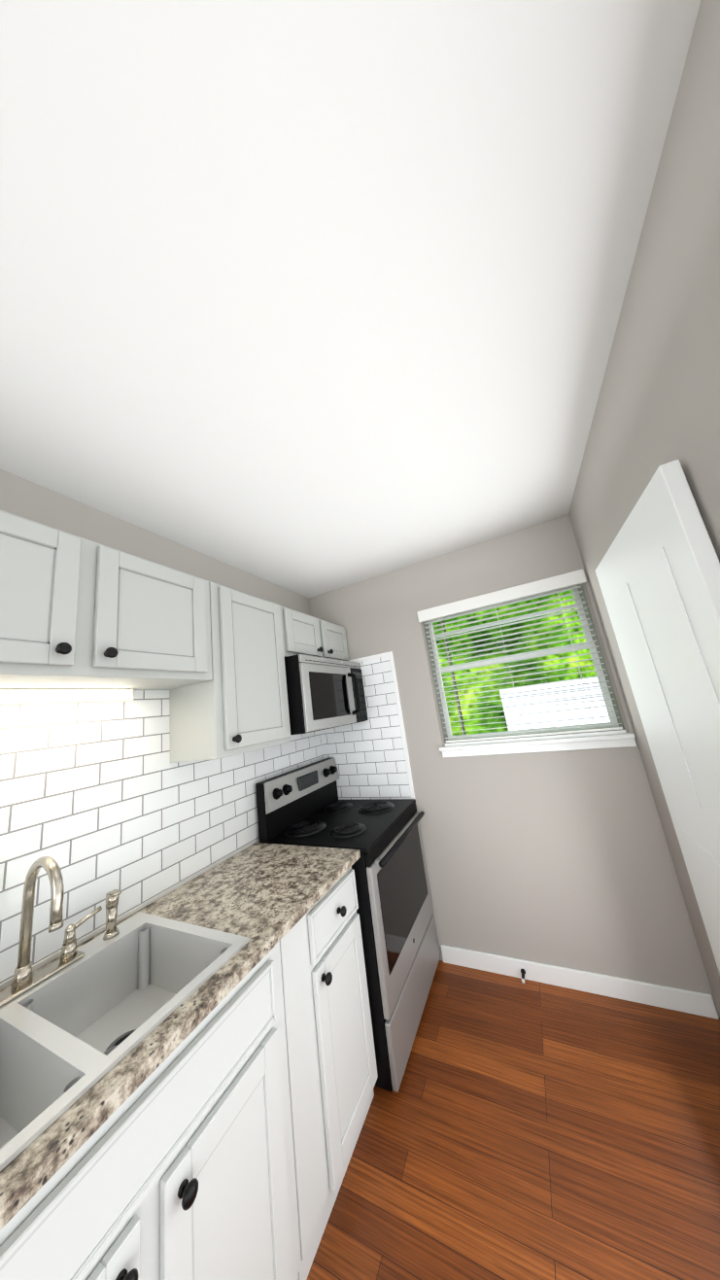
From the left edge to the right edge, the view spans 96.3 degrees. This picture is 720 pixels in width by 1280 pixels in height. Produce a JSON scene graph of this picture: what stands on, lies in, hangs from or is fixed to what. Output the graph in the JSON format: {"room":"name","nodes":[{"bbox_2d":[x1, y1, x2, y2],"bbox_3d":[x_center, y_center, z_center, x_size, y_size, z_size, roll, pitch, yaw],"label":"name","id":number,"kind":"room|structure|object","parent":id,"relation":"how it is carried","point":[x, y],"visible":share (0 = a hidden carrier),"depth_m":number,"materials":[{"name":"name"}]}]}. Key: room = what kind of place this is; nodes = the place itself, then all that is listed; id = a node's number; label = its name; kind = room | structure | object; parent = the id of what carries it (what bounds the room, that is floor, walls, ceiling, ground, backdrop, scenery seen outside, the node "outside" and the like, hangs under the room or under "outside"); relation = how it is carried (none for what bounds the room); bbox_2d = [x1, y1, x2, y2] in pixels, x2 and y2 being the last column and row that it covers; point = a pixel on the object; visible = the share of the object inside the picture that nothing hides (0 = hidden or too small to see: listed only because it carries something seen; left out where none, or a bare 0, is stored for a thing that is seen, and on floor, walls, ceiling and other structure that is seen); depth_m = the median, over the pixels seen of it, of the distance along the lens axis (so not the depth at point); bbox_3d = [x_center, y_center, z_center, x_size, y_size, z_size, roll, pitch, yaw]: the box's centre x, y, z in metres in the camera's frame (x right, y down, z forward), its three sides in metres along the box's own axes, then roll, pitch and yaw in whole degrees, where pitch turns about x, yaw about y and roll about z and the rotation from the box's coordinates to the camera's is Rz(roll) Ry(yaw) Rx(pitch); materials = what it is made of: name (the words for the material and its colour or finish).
{"room":"kitchen","nodes":[
{"label":"kitchen","id":0,"kind":"room"},
{"bbox_2d":[0,469,310,615],"bbox_3d":[-1.162,0.640,0.928,0.150,2.530,4.050,-13,-13,25],"label":"wall","id":1,"kind":"structure","parent":0,"point":[20,497],"depth_m":1.48,"materials":[{"name":"grey paint"}]},
{"bbox_2d":[0,509,212,690],"bbox_3d":[-0.983,-0.087,1.054,0.360,0.455,0.960,-13,-13,25],"label":"upper cabinet","id":2,"kind":"object","parent":1,"relation":"attached to","point":[78,612],"visible":1,"depth_m":1.03,"materials":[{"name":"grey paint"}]},
{"bbox_2d":[0,688,134,705],"bbox_3d":[-1.075,0.184,1.040,0.079,0.050,0.619,-13,-13,25],"label":"under-cabinet light","id":3,"kind":"object","parent":2,"relation":"attached to","point":[14,697],"visible":1,"depth_m":1.10,"materials":[{"name":"white plastic"}]},
{"bbox_2d":[0,651,415,983],"bbox_3d":[-0.631,0.461,1.145,0.684,1.020,2.838,-13,-13,25],"label":"tile backsplash","id":4,"kind":"structure","parent":1,"relation":"attached to","point":[99,802],"depth_m":1.26,"materials":[{"name":"white tile"}]},
{"bbox_2d":[169,581,290,762],"bbox_3d":[-0.638,0.166,1.659,0.360,0.780,0.478,-13,-13,25],"label":"upper cabinet","id":5,"kind":"object","parent":1,"relation":"attached to","point":[238,704],"visible":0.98,"depth_m":1.49,"materials":[{"name":"grey paint"}]},
{"bbox_2d":[0,0,701,597],"bbox_3d":[-0.026,-0.924,0.588,3.100,0.060,4.050,-13,-13,25],"label":"ceiling","id":6,"kind":"structure","parent":0,"point":[309,297],"depth_m":0.72,"materials":[{"name":"white paint"}]},
{"bbox_2d":[306,960,719,1279],"bbox_3d":[0.312,1.585,0.041,3.100,0.060,4.050,-13,-13,25],"label":"floor","id":7,"kind":"structure","parent":0,"point":[514,1128],"depth_m":1.11,"materials":[{"name":"brown wood"}]},
{"bbox_2d":[0,940,301,1279],"bbox_3d":[-0.637,1.373,0.693,0.641,0.874,0.870,-13,-13,25],"label":"base cabinet","id":8,"kind":"object","parent":7,"relation":"on","point":[179,1164],"visible":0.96,"depth_m":0.71,"materials":[{"name":"white paint"}]},
{"bbox_2d":[0,839,360,1230],"bbox_3d":[-0.746,0.909,0.704,0.640,0.056,2.070,-13,-13,25],"label":"countertop","id":9,"kind":"structure","parent":8,"relation":"on","point":[264,897],"depth_m":1.02,"materials":[{"name":"stone"}]},
{"bbox_2d":[0,856,121,1006],"bbox_3d":[-0.859,0.777,0.905,0.212,0.330,0.413,-13,-13,25],"label":"faucet","id":10,"kind":"object","parent":9,"relation":"on","point":[25,979],"visible":1,"depth_m":0.90,"materials":[{"name":"silver metal"}]},
{"bbox_2d":[0,911,249,1171],"bbox_3d":[-0.728,0.980,0.722,0.544,0.175,0.756,-13,-13,25],"label":"sink","id":11,"kind":"object","parent":9,"relation":"in","point":[72,1034],"visible":0.62,"depth_m":0.89,"materials":[{"name":"white porcelain enamel"},{"name":"chrome"}]},
{"bbox_2d":[279,866,378,1279],"bbox_3d":[-0.330,1.463,1.300,0.641,0.874,0.495,-13,-13,25],"label":"base cabinet","id":12,"kind":"object","parent":7,"relation":"on","point":[332,1067],"visible":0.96,"depth_m":1.11,"materials":[{"name":"white paint"}]},
{"bbox_2d":[255,758,440,1092],"bbox_3d":[-0.024,1.369,1.868,0.716,1.214,0.752,-13,-13,25],"label":"range","id":13,"kind":"object","parent":7,"relation":"on","point":[303,806],"visible":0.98,"depth_m":1.68,"materials":[{"name":"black metal"}]},
{"bbox_2d":[308,514,719,1017],"bbox_3d":[1.071,0.569,1.986,2.950,2.530,0.200,-13,-13,25],"label":"wall","id":14,"kind":"structure","parent":0,"point":[562,858],"depth_m":1.86,"materials":[{"name":"grey paint"}]},
{"bbox_2d":[279,605,348,660],"bbox_3d":[-0.391,0.019,2.259,0.360,0.308,0.758,-13,-13,25],"label":"upper cabinet","id":15,"kind":"object","parent":14,"relation":"attached to","point":[304,634],"visible":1,"depth_m":2.10,"materials":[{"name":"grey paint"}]},
{"bbox_2d":[284,654,368,734],"bbox_3d":[-0.289,0.370,2.153,0.476,0.432,0.749,-13,-13,25],"label":"microwave","id":16,"kind":"object","parent":15,"relation":"attached to","point":[325,693],"visible":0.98,"depth_m":1.90,"materials":[{"name":"silver plastic"}]},
{"bbox_2d":[520,968,525,983],"bbox_3d":[0.875,1.804,1.729,0.024,0.024,0.074,-13,-13,25],"label":"door stop","id":17,"kind":"object","parent":14,"relation":"attached to","point":[523,971],"visible":1,"depth_m":1.73,"materials":[{"name":"brown metal"}]},
{"bbox_2d":[420,583,629,746],"bbox_3d":[0.970,0.161,2.098,1.000,0.925,0.199,-13,-13,25],"label":"window","id":18,"kind":"structure","parent":14,"relation":"in","point":[619,714],"depth_m":2.00,"materials":[{"name":"grey"}]},
{"bbox_2d":[416,568,622,742],"bbox_3d":[0.928,0.138,2.021,1.008,0.910,0.080,-13,-13,25],"label":"window blinds","id":19,"kind":"object","parent":18,"relation":"attached to","point":[557,582],"visible":0.92,"depth_m":2.01,"materials":[{"name":"white plastic"}]},
{"bbox_2d":[439,732,636,758],"bbox_3d":[0.976,0.626,1.889,1.026,0.067,0.040,-13,-13,25],"label":"window sill","id":20,"kind":"structure","parent":14,"relation":"attached to","point":[626,740],"depth_m":1.85,"materials":[{"name":"white paint"}]},
{"bbox_2d":[440,944,718,1019],"bbox_3d":[1.042,1.771,1.700,1.234,0.088,0.013,-13,-13,25],"label":"baseboard","id":21,"kind":"structure","parent":14,"relation":"attached to","point":[674,998],"depth_m":1.64,"materials":[{"name":"white paint"}]},
{"bbox_2d":[568,0,719,1017],"bbox_3d":[1.493,0.238,0.728,1.016,2.530,1.732,-13,-13,25],"label":"wall","id":22,"kind":"structure","parent":0,"point":[658,404],"depth_m":0.75,"materials":[{"name":"grey paint"}]},
{"bbox_2d":[595,459,719,973],"bbox_3d":[1.053,0.599,0.958,0.113,2.020,0.822,-13,-13,25],"label":"door","id":23,"kind":"structure","parent":22,"relation":"in","point":[658,571],"depth_m":0.98,"materials":[{"name":"white paint"}]},
{"label":"outside","id":24,"kind":"structure","parent":0,"visible":0},
{"bbox_2d":[432,589,610,735],"bbox_3d":[1.983,-0.322,4.314,9.000,6.000,0.300,-13,-13,25],"label":"outside","id":25,"kind":"object","parent":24,"point":[553,720],"depth_m":4.27,"materials":[{"name":"green plant"}]}
]}

